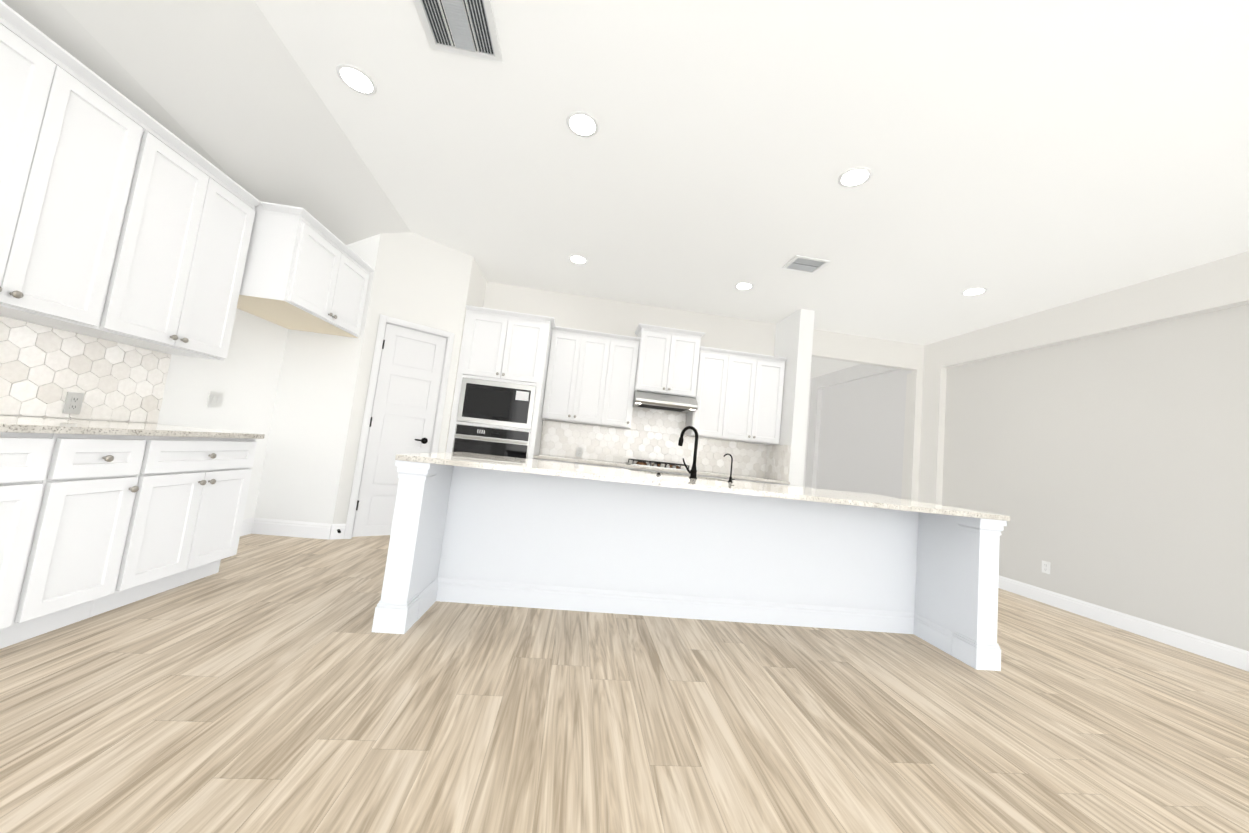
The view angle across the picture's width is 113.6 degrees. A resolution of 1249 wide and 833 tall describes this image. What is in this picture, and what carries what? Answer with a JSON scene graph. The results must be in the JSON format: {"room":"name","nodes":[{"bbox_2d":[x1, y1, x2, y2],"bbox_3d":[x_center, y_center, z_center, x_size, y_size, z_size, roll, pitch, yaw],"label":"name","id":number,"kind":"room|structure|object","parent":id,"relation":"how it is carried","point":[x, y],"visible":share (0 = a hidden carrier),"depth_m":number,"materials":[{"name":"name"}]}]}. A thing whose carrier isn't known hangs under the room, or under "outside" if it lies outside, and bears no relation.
{"room":"kitchen","nodes":[
{"label":"kitchen","id":0,"kind":"room"},
{"bbox_2d":[0,534,1248,832],"bbox_3d":[0.657,1.364,2.030,8.500,0.100,12.600,7,-5,-6],"label":"floor","id":1,"kind":"structure","parent":0,"point":[264,684],"depth_m":1.61,"materials":[{"name":"brown wood"}]},
{"bbox_2d":[0,432,256,648],"bbox_3d":[-2.531,0.388,0.456,0.660,0.883,4.469,7,-5,-6],"label":"base cabinet","id":2,"kind":"object","parent":1,"relation":"on","point":[91,525],"visible":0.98,"depth_m":1.90,"materials":[{"name":"white paint"}]},
{"bbox_2d":[0,415,264,438],"bbox_3d":[-2.486,-0.065,0.498,0.655,0.030,4.475,7,-5,-6],"label":"countertop","id":3,"kind":"structure","parent":2,"relation":"on","point":[19,424],"depth_m":1.96,"materials":[{"name":"stone"}]},
{"bbox_2d":[446,305,554,458],"bbox_3d":[-1.416,0.095,4.710,0.947,2.445,0.699,7,-5,-6],"label":"tall cabinet","id":4,"kind":"object","parent":1,"relation":"on","point":[497,345],"visible":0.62,"depth_m":4.47,"materials":[{"name":"white paint"}]},
{"bbox_2d":[452,424,530,458],"bbox_3d":[-1.457,0.345,4.634,0.783,0.394,0.623,7,-5,-6],"label":"wall oven","id":5,"kind":"object","parent":4,"relation":"in","point":[489,441],"visible":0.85,"depth_m":4.37,"materials":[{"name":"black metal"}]},
{"bbox_2d":[456,377,535,428],"bbox_3d":[-1.403,-0.116,4.631,0.783,0.474,0.452,7,-5,-6],"label":"microwave","id":6,"kind":"object","parent":4,"relation":"in","point":[488,402],"visible":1,"depth_m":4.41,"materials":[{"name":"silver metal"}]},
{"bbox_2d":[534,458,787,484],"bbox_3d":[0.380,1.089,4.863,2.940,0.883,0.660,7,-5,-6],"label":"base cabinet","id":7,"kind":"object","parent":1,"relation":"on","point":[658,471],"depth_m":4.61,"materials":[{"name":"white paint"}]},
{"bbox_2d":[533,454,789,483],"bbox_3d":[0.428,0.636,4.906,2.942,0.030,0.655,7,-5,-6],"label":"countertop","id":8,"kind":"structure","parent":7,"relation":"on","point":[626,465],"depth_m":4.62,"materials":[{"name":"stone"}]},
{"bbox_2d":[626,459,689,470],"bbox_3d":[0.402,0.586,4.912,0.720,0.064,0.500,7,-5,-6],"label":"cooktop","id":9,"kind":"object","parent":8,"relation":"in","point":[657,464],"visible":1,"depth_m":4.73,"materials":[{"name":"silver metal"}]},
{"bbox_2d":[372,460,1006,670],"bbox_3d":[0.458,0.920,2.861,3.588,0.883,1.147,7,-5,-5],"label":"kitchen island","id":10,"kind":"object","parent":1,"relation":"on","point":[481,524],"depth_m":2.72,"materials":[{"name":"white paint"}]},
{"bbox_2d":[395,452,1009,520],"bbox_3d":[0.513,0.468,2.903,3.599,0.030,1.165,7,-5,-5],"label":"island countertop","id":11,"kind":"structure","parent":10,"relation":"on","point":[525,465],"depth_m":2.45,"materials":[{"name":"stone"}]},
{"bbox_2d":[678,426,697,478],"bbox_3d":[0.483,0.269,3.080,0.134,0.387,0.182,7,-5,-5],"label":"faucet","id":12,"kind":"object","parent":11,"relation":"on","point":[692,472],"visible":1,"depth_m":3.02,"materials":[{"name":"black metal"}]},
{"bbox_2d":[724,453,734,481],"bbox_3d":[0.787,0.391,3.075,0.079,0.210,0.085,7,-5,-5],"label":"tap","id":13,"kind":"object","parent":11,"relation":"on","point":[730,479],"visible":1,"depth_m":3.05,"materials":[{"name":"black metal"}]},
{"bbox_2d":[1,0,1248,377],"bbox_3d":[0.973,-1.447,2.220,7.780,0.630,12.720,7,-5,-6],"label":"ceiling","id":14,"kind":"structure","parent":0,"point":[1019,158],"depth_m":2.44,"materials":[{"name":"white paint"}]},
{"bbox_2d":[0,0,260,360],"bbox_3d":[-2.511,-1.116,0.573,0.380,1.133,4.470,7,-5,-6],"label":"upper cabinet","id":15,"kind":"object","parent":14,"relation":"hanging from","point":[124,219],"visible":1,"depth_m":1.99,"materials":[{"name":"white paint"}]},
{"bbox_2d":[237,201,373,337],"bbox_3d":[-2.662,-1.124,3.307,0.660,0.669,1.019,7,-5,-6],"label":"upper cabinet","id":16,"kind":"object","parent":14,"relation":"hanging from","point":[304,270],"visible":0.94,"depth_m":3.04,"materials":[{"name":"white paint"}]},
{"bbox_2d":[336,64,376,94],"bbox_3d":[-1.530,-1.918,2.339,0.196,0.006,0.196,7,-5,-6],"label":"recessed light","id":17,"kind":"object","parent":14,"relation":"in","point":[352,77],"visible":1,"depth_m":2.33,"materials":[{"name":"white plastic"}]},
{"bbox_2d":[414,0,502,62],"bbox_3d":[-0.788,-1.872,1.926,0.355,0.012,0.360,7,-5,-6],"label":"ceiling vent","id":18,"kind":"object","parent":14,"relation":"in","point":[466,27],"visible":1,"depth_m":1.97,"materials":[{"name":"white plastic"}]},
{"bbox_2d":[569,255,586,263],"bbox_3d":[-0.485,-1.634,4.285,0.196,0.006,0.196,7,-5,-6],"label":"recessed light","id":19,"kind":"object","parent":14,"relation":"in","point":[577,259],"visible":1,"depth_m":4.28,"materials":[{"name":"white plastic"}]},
{"bbox_2d":[566,111,598,136],"bbox_3d":[-0.256,-1.768,2.488,0.196,0.006,0.196,7,-5,-6],"label":"recessed light","id":20,"kind":"object","parent":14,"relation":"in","point":[581,123],"visible":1,"depth_m":2.48,"materials":[{"name":"white plastic"}]},
{"bbox_2d":[541,326,786,444],"bbox_3d":[0.518,-0.340,5.129,2.942,1.100,0.380,7,-5,-6],"label":"upper cabinet","id":21,"kind":"object","parent":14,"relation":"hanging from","point":[590,377],"visible":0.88,"depth_m":4.96,"materials":[{"name":"white paint"}]},
{"bbox_2d":[735,282,752,289],"bbox_3d":[1.315,-1.423,4.496,0.196,0.006,0.196,7,-5,-6],"label":"recessed light","id":22,"kind":"object","parent":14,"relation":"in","point":[743,286],"visible":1,"depth_m":4.49,"materials":[{"name":"white plastic"}]},
{"bbox_2d":[782,255,829,273],"bbox_3d":[1.716,-1.431,3.880,0.330,0.012,0.270,7,-5,-6],"label":"ceiling vent","id":23,"kind":"object","parent":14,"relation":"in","point":[805,264],"visible":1,"depth_m":3.87,"materials":[{"name":"white plastic"}]},
{"bbox_2d":[838,167,871,186],"bbox_3d":[1.512,-1.562,2.684,0.196,0.006,0.196,7,-5,-6],"label":"recessed light","id":24,"kind":"object","parent":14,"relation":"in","point":[857,176],"visible":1,"depth_m":2.68,"materials":[{"name":"white plastic"}]},
{"bbox_2d":[961,287,986,295],"bbox_3d":[3.473,-1.231,4.063,0.196,0.006,0.196,7,-5,-6],"label":"recessed light","id":25,"kind":"object","parent":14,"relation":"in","point":[975,291],"visible":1,"depth_m":4.06,"materials":[{"name":"white plastic"}]},
{"bbox_2d":[4,232,1248,650],"bbox_3d":[0.846,-0.203,2.060,7.780,3.050,12.620,7,-5,-6],"label":"wall","id":26,"kind":"structure","parent":0,"point":[1096,448],"depth_m":3.82,"materials":[{"name":"white paint"}]},
{"bbox_2d":[207,391,223,407],"bbox_3d":[-3.084,-0.120,3.086,0.011,0.116,0.118,7,-5,-6],"label":"switch plate","id":27,"kind":"object","parent":26,"relation":"attached to","point":[215,399],"visible":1,"depth_m":3.08,"materials":[{"name":"white plastic"}]},
{"bbox_2d":[0,316,790,480],"bbox_3d":[-0.314,-0.095,1.851,5.228,0.724,6.649,7,-5,-6],"label":"backsplash","id":28,"kind":"structure","parent":26,"relation":"attached to","point":[44,370],"depth_m":2.51,"materials":[{"name":"grey tile"}]},
{"bbox_2d":[62,392,83,413],"bbox_3d":[-2.988,-0.068,2.220,0.009,0.116,0.072,7,-5,-6],"label":"outlet","id":29,"kind":"object","parent":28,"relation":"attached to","point":[73,402],"visible":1,"depth_m":2.22,"materials":[{"name":"white plastic"}]},
{"bbox_2d":[344,314,454,538],"bbox_3d":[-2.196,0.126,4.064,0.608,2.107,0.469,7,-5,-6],"label":"pantry door","id":30,"kind":"structure","parent":26,"relation":"in","point":[406,394],"depth_m":3.99,"materials":[{"name":"white paint"}]},
{"bbox_2d":[576,447,582,456],"bbox_3d":[-0.568,0.457,5.121,0.072,0.116,0.009,7,-5,-6],"label":"outlet","id":31,"kind":"object","parent":26,"relation":"attached to","point":[578,452],"depth_m":5.12,"materials":[{"name":"white plastic"}]},
{"bbox_2d":[240,518,1248,671],"bbox_3d":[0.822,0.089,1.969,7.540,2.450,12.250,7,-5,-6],"label":"baseboard","id":32,"kind":"structure","parent":26,"relation":"attached to","point":[1236,657],"depth_m":3.59,"materials":[{"name":"white paint"}]},
{"bbox_2d":[1042,561,1049,573],"bbox_3d":[4.235,1.525,4.110,0.009,0.116,0.072,7,-5,-6],"label":"outlet","id":33,"kind":"object","parent":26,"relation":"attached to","point":[1045,567],"visible":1,"depth_m":4.11,"materials":[{"name":"white plastic"}]},
{"bbox_2d":[633,390,697,412],"bbox_3d":[0.475,-0.173,5.051,0.749,0.160,0.501,7,-5,-6],"label":"range hood","id":34,"kind":"object","parent":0,"point":[665,402],"visible":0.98,"depth_m":4.86,"materials":[{"name":"silver metal"}]},
{"bbox_2d":[635,323,704,397],"bbox_3d":[0.521,-0.652,5.138,0.827,0.810,0.410,7,-5,-6],"label":"upper cabinet","id":35,"kind":"object","parent":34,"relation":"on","point":[668,360],"visible":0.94,"depth_m":4.97,"materials":[{"name":"white paint"}]}
]}

